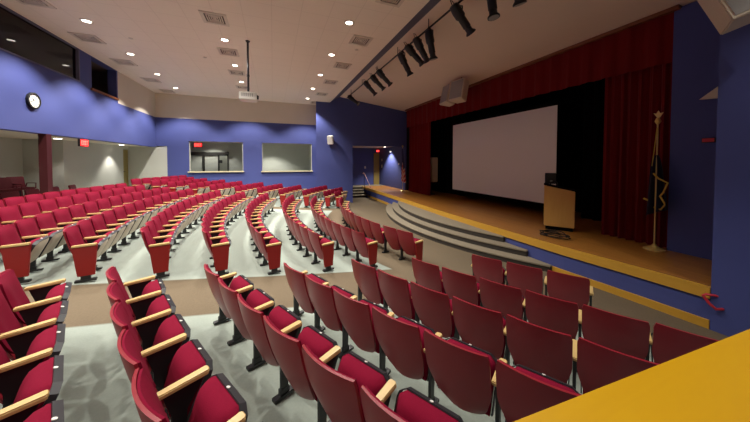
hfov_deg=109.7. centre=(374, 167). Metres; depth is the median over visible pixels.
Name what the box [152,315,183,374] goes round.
seat cushion
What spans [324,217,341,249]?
seat
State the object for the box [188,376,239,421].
seat cushion
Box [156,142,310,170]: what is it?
wall
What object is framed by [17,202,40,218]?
seat
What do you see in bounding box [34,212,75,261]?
seat
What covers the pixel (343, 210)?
seat
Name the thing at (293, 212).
seat
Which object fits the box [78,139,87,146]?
exit sign
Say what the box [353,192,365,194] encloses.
stair step
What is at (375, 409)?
cushion
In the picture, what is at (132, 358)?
cushion
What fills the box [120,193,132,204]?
seat
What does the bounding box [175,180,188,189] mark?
seat
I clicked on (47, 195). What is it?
seat
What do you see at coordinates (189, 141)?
window
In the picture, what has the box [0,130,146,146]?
ceiling
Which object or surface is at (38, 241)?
seat cushion
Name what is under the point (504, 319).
seat cushion
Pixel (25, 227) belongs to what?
cushion
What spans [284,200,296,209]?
seat
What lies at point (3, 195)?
seat
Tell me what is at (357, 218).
seat
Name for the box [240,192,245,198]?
cushion
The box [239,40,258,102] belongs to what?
ceiling projector
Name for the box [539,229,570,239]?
cable coil
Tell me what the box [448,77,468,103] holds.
loudspeaker
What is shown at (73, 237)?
cushion
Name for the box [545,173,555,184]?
monitor
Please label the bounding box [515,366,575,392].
seat cushion
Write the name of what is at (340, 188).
seat
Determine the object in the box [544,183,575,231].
lectern
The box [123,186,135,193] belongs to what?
seat
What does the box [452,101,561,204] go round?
projection screen
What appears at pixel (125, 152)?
door
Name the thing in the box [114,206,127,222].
cushion
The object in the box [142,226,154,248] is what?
cushion
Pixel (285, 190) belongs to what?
seat
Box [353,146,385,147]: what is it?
ceiling
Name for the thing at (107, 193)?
seat
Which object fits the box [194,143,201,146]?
exit sign
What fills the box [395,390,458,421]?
seat cushion
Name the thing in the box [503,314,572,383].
seat
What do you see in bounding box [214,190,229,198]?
seat
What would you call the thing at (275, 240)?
seat cushion
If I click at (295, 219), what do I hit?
seat
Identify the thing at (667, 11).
trim
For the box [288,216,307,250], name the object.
seat
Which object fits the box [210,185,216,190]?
cushion
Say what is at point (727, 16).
loudspeaker
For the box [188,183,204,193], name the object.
seat
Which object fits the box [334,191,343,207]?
seat
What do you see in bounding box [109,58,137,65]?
ceiling vent
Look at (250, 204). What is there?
seat
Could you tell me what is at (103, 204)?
seat
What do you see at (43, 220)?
cushion
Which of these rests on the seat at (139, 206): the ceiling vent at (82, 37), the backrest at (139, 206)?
the backrest at (139, 206)
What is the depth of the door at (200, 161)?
15.35 m
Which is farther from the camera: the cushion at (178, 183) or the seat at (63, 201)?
the cushion at (178, 183)
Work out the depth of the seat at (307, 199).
11.96 m
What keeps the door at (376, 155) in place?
in the wall at (338, 164)
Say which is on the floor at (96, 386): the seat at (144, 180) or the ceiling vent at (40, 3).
the seat at (144, 180)
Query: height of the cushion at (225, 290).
0.419 m
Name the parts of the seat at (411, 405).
armrest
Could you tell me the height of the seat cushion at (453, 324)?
0.332 m
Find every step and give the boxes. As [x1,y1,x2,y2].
[353,189,363,191]
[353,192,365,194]
[353,194,366,197]
[386,203,551,271]
[392,202,527,256]
[398,201,504,241]
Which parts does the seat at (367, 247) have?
panel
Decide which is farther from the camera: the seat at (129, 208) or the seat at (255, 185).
the seat at (255, 185)
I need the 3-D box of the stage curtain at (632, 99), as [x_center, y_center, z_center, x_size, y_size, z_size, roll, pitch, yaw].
[6.000,-0.280,6.120,0.174,3.945,1.221,0,2,-21]
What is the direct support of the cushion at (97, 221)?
on the seat at (97, 221)
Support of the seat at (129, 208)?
on the floor at (96, 386)
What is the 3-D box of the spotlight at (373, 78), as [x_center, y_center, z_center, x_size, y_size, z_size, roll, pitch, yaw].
[0.112,-3.384,10.409,0.661,0.686,0.311,0,2,-21]
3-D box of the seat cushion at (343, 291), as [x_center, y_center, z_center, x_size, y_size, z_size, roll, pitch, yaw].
[-0.425,1.543,2.927,0.392,0.332,0.181,1,2,42]
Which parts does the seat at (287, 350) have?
armrest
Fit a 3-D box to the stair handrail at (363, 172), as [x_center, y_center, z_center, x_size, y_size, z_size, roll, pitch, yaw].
[-0.552,0.917,17.898,0.624,1.224,0.128,1,2,20]
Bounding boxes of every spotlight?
[347,95,359,105]
[363,79,376,95]
[370,73,385,90]
[376,69,392,86]
[397,50,412,76]
[404,43,423,66]
[413,33,428,63]
[425,26,437,60]
[450,0,475,36]
[487,0,499,20]
[513,0,526,6]
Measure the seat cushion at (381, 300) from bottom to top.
0.332 m
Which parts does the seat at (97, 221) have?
armrest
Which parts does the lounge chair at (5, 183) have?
backrest, seat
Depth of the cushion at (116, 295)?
2.26 m
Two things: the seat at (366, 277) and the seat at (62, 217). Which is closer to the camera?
the seat at (366, 277)
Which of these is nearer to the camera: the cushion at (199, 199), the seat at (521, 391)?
the seat at (521, 391)
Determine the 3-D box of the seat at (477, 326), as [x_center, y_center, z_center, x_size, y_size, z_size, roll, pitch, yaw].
[1.010,1.607,2.563,0.502,0.748,0.432,1,2,41]
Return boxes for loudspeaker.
[327,135,333,143]
[431,157,437,194]
[439,82,454,106]
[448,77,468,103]
[697,0,749,34]
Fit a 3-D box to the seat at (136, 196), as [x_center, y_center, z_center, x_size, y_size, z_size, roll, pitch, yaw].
[-6.734,1.065,7.647,0.432,0.748,0.502,0,2,-15]
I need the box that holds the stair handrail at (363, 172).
[363,172,370,189]
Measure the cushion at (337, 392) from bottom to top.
0.419 m
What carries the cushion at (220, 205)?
on the seat at (220, 205)
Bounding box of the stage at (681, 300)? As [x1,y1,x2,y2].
[364,190,710,319]
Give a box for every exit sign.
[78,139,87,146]
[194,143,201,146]
[701,137,715,142]
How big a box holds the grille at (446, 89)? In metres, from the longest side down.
0.700 x 0.580 x 0.016 m
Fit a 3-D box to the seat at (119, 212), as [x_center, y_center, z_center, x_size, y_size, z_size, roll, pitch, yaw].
[-5.274,1.204,5.629,0.432,0.748,0.502,-1,2,-25]
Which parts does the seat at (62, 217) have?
armrest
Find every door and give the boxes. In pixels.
[123,150,128,186]
[191,151,228,170]
[374,153,378,184]
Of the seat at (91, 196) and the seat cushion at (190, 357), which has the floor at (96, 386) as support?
the seat at (91, 196)
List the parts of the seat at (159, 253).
panel, armrest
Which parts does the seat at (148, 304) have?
armrest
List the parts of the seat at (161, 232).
armrest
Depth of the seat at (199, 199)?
8.08 m
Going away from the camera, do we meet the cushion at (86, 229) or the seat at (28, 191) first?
the cushion at (86, 229)
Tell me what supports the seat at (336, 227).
on the floor at (96, 386)
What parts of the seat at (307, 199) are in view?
panel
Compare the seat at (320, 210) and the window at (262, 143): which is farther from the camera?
the window at (262, 143)
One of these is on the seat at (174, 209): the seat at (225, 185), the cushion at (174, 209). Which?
the cushion at (174, 209)
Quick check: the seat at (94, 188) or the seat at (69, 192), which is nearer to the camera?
the seat at (69, 192)
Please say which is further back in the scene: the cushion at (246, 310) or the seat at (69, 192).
the seat at (69, 192)
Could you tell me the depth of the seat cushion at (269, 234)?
5.34 m
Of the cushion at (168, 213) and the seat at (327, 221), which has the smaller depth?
the cushion at (168, 213)
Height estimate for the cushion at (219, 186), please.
0.419 m
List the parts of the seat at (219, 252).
armrest, panel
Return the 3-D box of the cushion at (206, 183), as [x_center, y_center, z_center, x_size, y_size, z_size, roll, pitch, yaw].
[-7.329,0.802,11.625,0.169,0.419,0.437,0,2,1]
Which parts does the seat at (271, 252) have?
panel, armrest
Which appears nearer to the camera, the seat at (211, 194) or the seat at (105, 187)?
the seat at (105, 187)
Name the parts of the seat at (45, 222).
armrest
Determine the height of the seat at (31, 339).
0.748 m
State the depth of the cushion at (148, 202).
6.90 m
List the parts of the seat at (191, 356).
armrest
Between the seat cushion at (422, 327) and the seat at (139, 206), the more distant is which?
the seat at (139, 206)
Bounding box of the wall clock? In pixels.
[25,93,40,108]
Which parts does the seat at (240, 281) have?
armrest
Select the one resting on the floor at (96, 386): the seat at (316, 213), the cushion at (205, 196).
the seat at (316, 213)
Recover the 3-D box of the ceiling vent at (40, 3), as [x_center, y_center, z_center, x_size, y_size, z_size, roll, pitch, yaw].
[-7.063,-3.443,5.381,0.540,0.020,0.540,0,2,-21]
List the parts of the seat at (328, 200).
panel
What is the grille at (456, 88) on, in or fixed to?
attached to the loudspeaker at (458, 92)
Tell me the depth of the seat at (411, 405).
1.43 m
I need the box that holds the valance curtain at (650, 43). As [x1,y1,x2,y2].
[407,12,673,126]
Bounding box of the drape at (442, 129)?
[431,113,464,195]
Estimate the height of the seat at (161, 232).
0.748 m
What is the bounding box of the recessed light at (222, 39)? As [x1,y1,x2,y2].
[219,38,229,41]
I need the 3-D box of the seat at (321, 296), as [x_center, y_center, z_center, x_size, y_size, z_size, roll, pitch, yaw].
[-0.502,1.526,2.873,0.502,0.748,0.432,1,2,42]
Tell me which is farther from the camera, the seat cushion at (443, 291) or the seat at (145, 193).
the seat at (145, 193)
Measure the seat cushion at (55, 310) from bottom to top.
0.332 m
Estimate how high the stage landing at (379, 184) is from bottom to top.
0.610 m
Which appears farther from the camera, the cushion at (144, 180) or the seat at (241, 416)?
the cushion at (144, 180)
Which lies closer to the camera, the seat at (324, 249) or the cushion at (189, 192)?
the seat at (324, 249)
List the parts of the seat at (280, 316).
armrest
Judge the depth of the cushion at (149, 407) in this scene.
1.21 m
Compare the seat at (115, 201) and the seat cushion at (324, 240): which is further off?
the seat at (115, 201)
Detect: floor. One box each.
[0,194,727,421]
[365,185,711,285]
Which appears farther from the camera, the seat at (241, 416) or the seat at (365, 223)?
the seat at (365, 223)
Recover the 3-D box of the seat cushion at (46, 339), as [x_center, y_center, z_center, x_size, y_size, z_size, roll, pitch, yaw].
[-2.301,1.334,1.803,0.392,0.332,0.181,1,2,41]
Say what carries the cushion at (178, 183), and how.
on the seat at (180, 183)
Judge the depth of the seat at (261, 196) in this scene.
9.59 m
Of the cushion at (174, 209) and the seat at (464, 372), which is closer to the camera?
the seat at (464, 372)
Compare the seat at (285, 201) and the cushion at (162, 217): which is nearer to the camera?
the cushion at (162, 217)
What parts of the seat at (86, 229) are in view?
armrest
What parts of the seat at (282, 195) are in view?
panel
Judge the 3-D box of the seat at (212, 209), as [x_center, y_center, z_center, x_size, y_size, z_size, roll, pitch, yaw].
[-3.930,1.359,6.661,0.432,0.748,0.502,-1,2,-24]
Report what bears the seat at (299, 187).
on the floor at (96, 386)
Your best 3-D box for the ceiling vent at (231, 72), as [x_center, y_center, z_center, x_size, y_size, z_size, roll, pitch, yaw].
[-5.174,-3.559,9.894,0.540,0.020,0.540,0,2,-21]
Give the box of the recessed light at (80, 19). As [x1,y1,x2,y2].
[79,18,93,23]
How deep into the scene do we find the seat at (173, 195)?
8.28 m
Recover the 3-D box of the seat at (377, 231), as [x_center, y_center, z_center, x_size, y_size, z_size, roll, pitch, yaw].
[0.129,1.742,6.807,0.432,0.748,0.502,-1,2,-34]
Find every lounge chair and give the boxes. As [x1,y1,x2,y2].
[0,177,21,195]
[10,176,35,192]
[53,186,59,191]
[68,184,76,189]
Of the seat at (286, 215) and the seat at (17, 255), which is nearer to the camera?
the seat at (17, 255)
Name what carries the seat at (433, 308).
on the floor at (96, 386)
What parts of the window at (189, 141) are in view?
sill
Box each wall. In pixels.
[0,50,155,146]
[0,137,167,194]
[155,93,315,189]
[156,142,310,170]
[316,97,406,202]
[406,84,583,211]
[667,1,719,259]
[710,24,749,336]
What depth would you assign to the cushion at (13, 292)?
2.29 m
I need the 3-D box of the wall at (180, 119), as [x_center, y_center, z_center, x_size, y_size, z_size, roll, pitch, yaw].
[-7.135,-0.864,14.389,7.720,5.750,0.220,0,2,-21]
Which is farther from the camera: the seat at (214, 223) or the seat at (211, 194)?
the seat at (211, 194)
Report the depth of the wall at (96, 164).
9.44 m
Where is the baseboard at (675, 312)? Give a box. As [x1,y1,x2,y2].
[366,194,709,328]
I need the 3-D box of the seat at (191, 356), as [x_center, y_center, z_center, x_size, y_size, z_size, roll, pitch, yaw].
[-1.328,1.385,1.674,0.502,0.748,0.432,1,2,41]
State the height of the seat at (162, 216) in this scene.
0.748 m
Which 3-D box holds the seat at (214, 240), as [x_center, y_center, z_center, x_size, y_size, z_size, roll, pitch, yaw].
[-3.016,1.404,4.971,0.432,0.748,0.502,-1,2,-33]
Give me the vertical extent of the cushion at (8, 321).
0.419 m
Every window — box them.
[0,3,79,81]
[91,61,107,93]
[188,141,243,172]
[261,143,312,171]
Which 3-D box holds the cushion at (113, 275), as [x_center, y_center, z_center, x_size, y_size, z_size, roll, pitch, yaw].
[-2.450,1.202,2.549,0.437,0.419,0.169,2,2,45]
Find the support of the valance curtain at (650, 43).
hanging from the trim at (667, 11)
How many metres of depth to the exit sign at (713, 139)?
4.94 m
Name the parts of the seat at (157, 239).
armrest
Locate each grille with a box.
[327,137,332,143]
[440,83,449,102]
[449,79,462,98]
[725,0,749,14]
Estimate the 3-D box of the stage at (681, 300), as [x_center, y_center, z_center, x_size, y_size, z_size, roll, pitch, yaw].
[1.925,1.935,11.568,0.330,0.470,16.516,0,2,-21]
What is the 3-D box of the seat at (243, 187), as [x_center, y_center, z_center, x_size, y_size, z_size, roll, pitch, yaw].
[-5.696,1.131,11.696,0.432,0.748,0.502,0,2,2]
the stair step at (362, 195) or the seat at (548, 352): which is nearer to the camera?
the seat at (548, 352)
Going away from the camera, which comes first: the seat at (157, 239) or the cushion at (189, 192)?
the seat at (157, 239)
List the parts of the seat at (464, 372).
armrest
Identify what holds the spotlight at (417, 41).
hanging from the pipe
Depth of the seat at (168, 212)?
5.84 m
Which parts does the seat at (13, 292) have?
armrest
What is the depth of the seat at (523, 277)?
3.77 m
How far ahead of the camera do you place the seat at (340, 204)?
9.23 m
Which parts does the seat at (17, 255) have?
armrest, panel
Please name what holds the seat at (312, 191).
on the floor at (96, 386)
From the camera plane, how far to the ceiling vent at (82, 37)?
7.09 m
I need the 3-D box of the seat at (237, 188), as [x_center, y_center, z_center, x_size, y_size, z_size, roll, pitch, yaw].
[-5.702,1.144,11.213,0.427,0.748,0.504,0,2,0]
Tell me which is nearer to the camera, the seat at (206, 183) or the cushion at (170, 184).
the cushion at (170, 184)
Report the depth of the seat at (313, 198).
10.22 m
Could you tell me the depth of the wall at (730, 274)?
3.67 m
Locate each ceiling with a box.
[0,0,429,104]
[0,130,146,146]
[340,0,696,111]
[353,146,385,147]
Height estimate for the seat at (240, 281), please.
0.748 m
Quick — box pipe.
[350,0,462,94]
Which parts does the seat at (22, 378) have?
armrest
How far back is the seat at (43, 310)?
2.11 m
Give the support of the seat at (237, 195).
on the floor at (96, 386)
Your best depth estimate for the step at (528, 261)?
7.16 m
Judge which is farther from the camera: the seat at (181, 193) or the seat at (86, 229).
the seat at (181, 193)
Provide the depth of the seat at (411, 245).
5.84 m
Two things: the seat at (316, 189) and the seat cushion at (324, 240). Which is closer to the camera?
the seat cushion at (324, 240)
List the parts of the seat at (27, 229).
armrest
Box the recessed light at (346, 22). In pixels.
[344,20,353,25]
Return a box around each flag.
[400,145,405,190]
[643,111,668,251]
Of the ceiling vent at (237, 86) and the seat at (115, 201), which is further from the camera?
the ceiling vent at (237, 86)
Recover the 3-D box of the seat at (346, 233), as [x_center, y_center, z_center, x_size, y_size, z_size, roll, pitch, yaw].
[-0.520,1.666,5.942,0.432,0.748,0.502,-1,2,-37]
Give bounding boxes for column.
[38,134,52,193]
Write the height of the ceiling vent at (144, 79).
0.020 m
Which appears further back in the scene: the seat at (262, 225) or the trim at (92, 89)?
the trim at (92, 89)
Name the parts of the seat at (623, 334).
armrest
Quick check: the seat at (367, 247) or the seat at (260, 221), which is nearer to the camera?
the seat at (367, 247)
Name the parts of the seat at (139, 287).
armrest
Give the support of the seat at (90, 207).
on the floor at (96, 386)
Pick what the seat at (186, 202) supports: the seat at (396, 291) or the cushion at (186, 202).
the cushion at (186, 202)
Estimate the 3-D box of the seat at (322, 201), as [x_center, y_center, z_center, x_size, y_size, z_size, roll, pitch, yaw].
[-2.291,1.534,10.841,0.427,0.748,0.544,0,2,-3]
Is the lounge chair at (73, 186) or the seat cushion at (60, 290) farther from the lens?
the lounge chair at (73, 186)
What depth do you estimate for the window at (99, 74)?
9.85 m
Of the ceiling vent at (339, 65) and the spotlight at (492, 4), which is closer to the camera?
the spotlight at (492, 4)
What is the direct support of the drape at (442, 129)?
on the floor at (527, 219)
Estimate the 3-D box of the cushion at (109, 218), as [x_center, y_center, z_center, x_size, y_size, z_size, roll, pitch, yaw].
[-5.168,1.059,5.162,0.169,0.419,0.437,-1,2,-27]
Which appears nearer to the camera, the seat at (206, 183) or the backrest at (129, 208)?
the backrest at (129, 208)
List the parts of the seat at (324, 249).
panel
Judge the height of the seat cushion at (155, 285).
0.332 m
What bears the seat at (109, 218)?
on the floor at (96, 386)
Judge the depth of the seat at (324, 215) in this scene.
7.87 m
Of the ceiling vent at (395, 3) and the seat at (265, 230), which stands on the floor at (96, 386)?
the seat at (265, 230)
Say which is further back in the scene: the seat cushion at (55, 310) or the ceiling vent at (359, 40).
the ceiling vent at (359, 40)
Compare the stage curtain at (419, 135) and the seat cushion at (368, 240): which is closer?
the seat cushion at (368, 240)
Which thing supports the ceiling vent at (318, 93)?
in the ceiling at (291, 41)
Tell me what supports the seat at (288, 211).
on the floor at (96, 386)
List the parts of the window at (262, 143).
sill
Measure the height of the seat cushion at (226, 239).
0.332 m
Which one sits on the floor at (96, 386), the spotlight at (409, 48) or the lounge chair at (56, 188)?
the lounge chair at (56, 188)
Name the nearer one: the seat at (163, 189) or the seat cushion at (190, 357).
the seat cushion at (190, 357)
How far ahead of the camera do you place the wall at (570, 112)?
10.06 m
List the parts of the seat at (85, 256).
armrest, panel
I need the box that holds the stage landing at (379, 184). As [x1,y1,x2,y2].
[353,184,383,186]
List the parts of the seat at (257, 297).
armrest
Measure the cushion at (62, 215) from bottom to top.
0.419 m
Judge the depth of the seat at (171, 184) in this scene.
10.31 m
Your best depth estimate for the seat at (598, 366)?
1.86 m
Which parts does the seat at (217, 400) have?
armrest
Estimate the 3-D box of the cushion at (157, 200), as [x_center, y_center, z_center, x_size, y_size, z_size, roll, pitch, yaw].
[-6.084,0.998,7.409,0.169,0.419,0.437,0,2,-17]
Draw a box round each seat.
[0,191,19,199]
[0,206,21,224]
[0,224,49,282]
[0,269,71,326]
[0,289,68,360]
[0,318,65,408]
[0,347,63,410]
[0,390,63,421]
[3,196,24,206]
[14,217,62,271]
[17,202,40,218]
[24,189,39,194]
[24,194,43,202]
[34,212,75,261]
[37,199,57,212]
[42,191,60,198]
[51,208,88,252]
[55,196,73,208]
[60,189,75,195]
[63,225,108,283]
[67,204,97,221]
[71,193,87,204]
[75,187,89,193]
[76,219,117,269]
[82,201,100,216]
[85,191,100,200]
[89,186,102,191]
[89,214,126,260]
[96,198,111,211]
[99,189,112,198]
[101,210,134,252]
[103,184,115,189]
[106,266,165,320]
[106,282,175,346]
[108,196,122,208]
[110,302,190,379]
[112,188,124,195]
[112,206,142,245]
[115,183,126,187]
[117,329,212,421]
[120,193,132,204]
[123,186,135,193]
[123,203,150,238]
[130,178,149,189]
[131,191,142,201]
[131,365,247,421]
[133,200,158,233]
[134,185,145,191]
[140,226,174,278]
[141,178,151,189]
[141,190,152,198]
[142,197,166,215]
[145,220,176,243]
[150,180,166,188]
[151,188,161,195]
[151,195,173,207]
[151,216,180,257]
[157,211,183,250]
[160,179,168,185]
[160,187,170,193]
[160,193,181,204]
[163,208,188,244]
[166,181,183,191]
[169,191,188,201]
[169,204,192,238]
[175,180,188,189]
[176,202,197,233]
[177,190,194,198]
[182,199,202,228]
[184,180,191,185]
[185,188,200,196]
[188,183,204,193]
[189,197,207,224]
[195,195,213,220]
[196,182,209,192]
[201,193,218,205]
[201,222,227,267]
[201,227,230,275]
[202,217,226,258]
[204,181,211,191]
[204,213,225,230]
[204,264,253,325]
[206,209,227,225]
[208,191,223,200]
[209,184,223,194]
[209,206,229,220]
[213,203,231,222]
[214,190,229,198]
[216,183,229,196]
[217,201,234,228]
[218,277,274,345]
[221,199,237,225]
[223,182,234,194]
[225,197,241,221]
[227,411,245,421]
[229,182,236,193]
[230,195,245,218]
[234,186,247,194]
[235,193,249,215]
[237,293,301,371]
[240,185,252,197]
[240,191,253,212]
[245,208,262,239]
[245,211,263,244]
[245,215,265,251]
[246,184,256,196]
[246,205,262,218]
[247,219,269,257]
[248,203,263,214]
[250,200,265,213]
[250,223,274,265]
[252,183,257,198]
[253,198,267,214]
[255,228,281,274]
[257,187,268,195]
[257,196,270,219]
[260,195,273,216]
[262,186,273,198]
[263,315,338,404]
[264,193,276,213]
[267,185,277,199]
[272,184,278,197]
[277,183,286,198]
[278,189,289,206]
[282,188,293,195]
[282,202,295,226]
[282,204,295,230]
[282,207,296,234]
[283,210,299,239]
[283,263,327,315]
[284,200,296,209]
[285,213,302,244]
[286,198,297,208]
[287,187,297,197]
[288,196,299,209]
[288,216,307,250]
[290,195,301,214]
[292,186,301,200]
[293,220,314,256]
[296,185,305,198]
[299,224,322,263]
[302,190,312,207]
[302,344,389,421]
[305,274,353,331]
[306,189,315,205]
[308,229,333,271]
[310,188,319,198]
[310,203,322,227]
[311,199,321,220]
[311,205,324,230]
[312,197,322,205]
[312,208,326,234]
[314,187,323,199]
[314,196,324,206]
[315,211,330,238]
[318,186,323,200]
[319,214,334,239]
[323,191,333,207]
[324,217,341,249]
[327,190,334,205]
[331,221,350,255]
[333,289,388,358]
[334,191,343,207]
[337,190,346,202]
[338,187,347,200]
[340,197,349,204]
[340,204,351,226]
[340,225,361,261]
[341,206,354,228]
[344,208,354,229]
[348,211,358,231]
[351,229,377,267]
[351,259,382,304]
[354,214,366,236]
[360,379,463,421]
[361,217,374,240]
[369,220,388,252]
[372,306,435,380]
[377,269,414,319]
[383,225,405,259]
[397,229,422,260]
[410,281,454,337]
[412,257,444,293]
[423,329,496,415]
[442,267,480,306]
[451,296,505,359]
[471,254,505,284]
[478,277,524,319]
[491,358,581,421]
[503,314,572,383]
[504,262,543,298]
[523,290,578,339]
[544,270,593,309]
[572,337,658,393]
[576,304,649,372]
[645,323,718,363]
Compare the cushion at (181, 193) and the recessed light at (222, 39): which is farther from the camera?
the cushion at (181, 193)
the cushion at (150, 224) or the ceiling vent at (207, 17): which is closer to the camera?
the cushion at (150, 224)
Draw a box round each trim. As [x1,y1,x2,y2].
[90,88,118,99]
[332,0,440,100]
[362,186,710,298]
[374,189,709,285]
[405,4,681,110]
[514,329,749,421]
[699,87,717,99]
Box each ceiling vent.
[16,0,56,8]
[67,32,105,43]
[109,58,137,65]
[140,77,161,82]
[159,89,175,92]
[198,10,229,26]
[216,47,238,56]
[228,70,245,75]
[235,85,249,89]
[315,92,327,95]
[323,79,337,84]
[333,62,351,69]
[349,34,372,46]
[375,0,404,7]
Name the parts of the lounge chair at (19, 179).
backrest, seat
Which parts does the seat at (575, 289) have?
armrest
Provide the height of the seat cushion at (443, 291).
0.332 m
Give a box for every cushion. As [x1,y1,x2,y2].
[0,224,21,245]
[0,269,29,323]
[0,289,21,353]
[0,344,10,364]
[13,357,53,410]
[16,218,40,242]
[23,403,50,421]
[26,325,56,361]
[30,236,44,244]
[36,213,57,233]
[37,301,61,328]
[45,283,65,303]
[53,208,72,227]
[65,226,84,248]
[69,204,86,221]
[78,220,95,243]
[91,215,106,235]
[102,210,117,228]
[108,267,134,316]
[110,282,139,340]
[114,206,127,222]
[114,302,149,370]
[122,329,166,414]
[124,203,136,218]
[131,179,141,184]
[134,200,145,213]
[137,368,169,421]
[141,279,160,297]
[142,178,150,184]
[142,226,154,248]
[143,198,154,209]
[145,295,169,339]
[147,221,158,243]
[151,180,160,185]
[152,195,162,206]
[152,216,163,235]
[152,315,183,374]
[158,212,168,229]
[161,193,170,203]
[163,341,205,417]
[164,208,173,224]
[167,181,176,187]
[170,192,178,199]
[171,205,179,219]
[176,181,184,185]
[177,202,185,215]
[178,190,186,197]
[183,199,191,211]
[185,189,193,195]
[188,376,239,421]
[189,183,197,188]
[190,197,197,208]
[196,195,203,205]
[197,182,204,187]
[202,193,209,202]
[202,222,211,242]
[203,218,211,236]
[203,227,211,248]
[204,181,211,186]
[205,213,211,230]
[207,210,213,225]
[208,192,215,200]
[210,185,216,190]
[210,207,216,220]
[213,204,220,216]
[214,190,221,198]
[217,184,223,188]
[217,201,223,213]
[219,237,228,242]
[220,277,239,296]
[222,199,227,209]
[223,183,230,187]
[226,197,232,206]
[229,276,249,299]
[231,195,236,204]
[235,186,241,191]
[235,193,241,201]
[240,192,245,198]
[240,294,263,315]
[246,289,269,307]
[263,232,272,237]
[266,316,301,348]
[268,306,296,329]
[269,238,279,243]
[298,327,333,400]
[305,345,364,421]
[308,274,324,312]
[320,238,331,246]
[331,286,351,330]
[338,354,386,421]
[360,300,387,352]
[365,237,373,247]
[365,386,408,421]
[376,271,382,304]
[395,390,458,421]
[398,317,432,380]
[408,283,414,319]
[428,330,484,354]
[438,339,495,415]
[440,271,444,293]
[450,299,454,336]
[477,283,480,305]
[500,318,505,357]
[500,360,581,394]
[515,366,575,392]
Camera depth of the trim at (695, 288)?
5.26 m
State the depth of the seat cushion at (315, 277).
3.25 m
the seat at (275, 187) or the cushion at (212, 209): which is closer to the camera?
the cushion at (212, 209)
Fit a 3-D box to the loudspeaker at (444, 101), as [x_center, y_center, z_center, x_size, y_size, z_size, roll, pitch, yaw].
[3.033,-3.037,10.775,0.574,0.985,0.669,0,2,-11]
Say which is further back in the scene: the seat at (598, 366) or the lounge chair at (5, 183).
the lounge chair at (5, 183)
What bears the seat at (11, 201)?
on the floor at (96, 386)
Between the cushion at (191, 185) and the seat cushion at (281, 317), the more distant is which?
the cushion at (191, 185)
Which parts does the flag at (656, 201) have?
cord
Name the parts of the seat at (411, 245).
panel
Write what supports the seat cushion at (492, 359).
on the seat at (464, 372)
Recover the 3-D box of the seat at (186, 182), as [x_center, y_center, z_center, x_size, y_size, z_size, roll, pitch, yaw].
[-7.902,0.882,11.349,0.432,0.748,0.502,0,2,0]
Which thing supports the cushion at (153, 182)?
on the seat at (154, 183)
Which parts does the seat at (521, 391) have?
armrest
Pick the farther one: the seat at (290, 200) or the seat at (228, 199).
the seat at (290, 200)
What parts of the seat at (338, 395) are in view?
armrest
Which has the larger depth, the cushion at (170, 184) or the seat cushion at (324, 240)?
the cushion at (170, 184)
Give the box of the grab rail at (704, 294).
[701,293,724,310]
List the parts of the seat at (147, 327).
armrest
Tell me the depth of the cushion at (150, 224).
4.60 m
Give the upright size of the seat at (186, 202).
0.748 m
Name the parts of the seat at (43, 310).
armrest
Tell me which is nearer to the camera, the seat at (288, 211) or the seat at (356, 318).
the seat at (356, 318)
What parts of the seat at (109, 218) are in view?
armrest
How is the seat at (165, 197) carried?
on the floor at (96, 386)
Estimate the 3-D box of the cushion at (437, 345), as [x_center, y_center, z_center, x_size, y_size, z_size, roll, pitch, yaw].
[0.568,1.387,1.837,0.437,0.419,0.169,1,2,38]
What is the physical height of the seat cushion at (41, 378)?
0.332 m
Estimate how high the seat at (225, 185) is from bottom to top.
0.748 m
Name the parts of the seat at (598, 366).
armrest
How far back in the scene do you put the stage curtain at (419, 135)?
14.93 m
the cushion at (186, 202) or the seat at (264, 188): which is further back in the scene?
the seat at (264, 188)
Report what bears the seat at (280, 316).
on the floor at (96, 386)
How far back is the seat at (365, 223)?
7.08 m
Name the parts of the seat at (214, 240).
armrest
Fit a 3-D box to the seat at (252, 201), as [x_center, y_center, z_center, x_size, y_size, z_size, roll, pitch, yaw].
[-3.674,1.412,8.300,0.432,0.748,0.502,0,2,-16]
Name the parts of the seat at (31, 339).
armrest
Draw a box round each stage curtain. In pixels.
[409,122,430,195]
[601,62,672,247]
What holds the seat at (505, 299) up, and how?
on the floor at (96, 386)
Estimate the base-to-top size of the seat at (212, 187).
0.748 m
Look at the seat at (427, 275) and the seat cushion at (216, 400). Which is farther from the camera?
the seat at (427, 275)
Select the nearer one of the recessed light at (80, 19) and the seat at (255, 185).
the recessed light at (80, 19)
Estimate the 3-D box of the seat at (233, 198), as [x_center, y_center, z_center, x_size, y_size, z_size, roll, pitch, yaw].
[-4.660,1.297,8.948,0.432,0.748,0.502,0,2,-12]
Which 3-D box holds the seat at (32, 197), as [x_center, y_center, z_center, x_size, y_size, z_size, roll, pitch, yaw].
[-7.365,0.956,5.855,0.432,0.748,0.502,0,2,-21]
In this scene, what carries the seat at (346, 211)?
on the floor at (96, 386)
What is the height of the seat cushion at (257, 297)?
0.332 m
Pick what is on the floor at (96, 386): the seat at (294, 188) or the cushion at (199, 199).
the seat at (294, 188)
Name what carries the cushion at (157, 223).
on the seat at (161, 232)
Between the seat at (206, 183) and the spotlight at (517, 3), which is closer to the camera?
the spotlight at (517, 3)
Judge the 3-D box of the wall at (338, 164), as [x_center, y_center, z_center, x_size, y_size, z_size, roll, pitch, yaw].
[-0.955,-1.116,18.048,6.750,6.200,4.600,0,2,-21]
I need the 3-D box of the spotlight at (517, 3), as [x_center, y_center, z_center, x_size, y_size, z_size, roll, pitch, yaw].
[2.450,-3.276,4.586,0.492,0.838,0.260,-1,2,-43]
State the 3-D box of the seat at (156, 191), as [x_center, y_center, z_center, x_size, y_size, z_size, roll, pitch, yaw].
[-6.955,1.040,8.586,0.432,0.748,0.502,0,2,-11]
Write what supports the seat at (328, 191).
on the floor at (96, 386)
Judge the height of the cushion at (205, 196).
0.419 m
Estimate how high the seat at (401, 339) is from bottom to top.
0.748 m

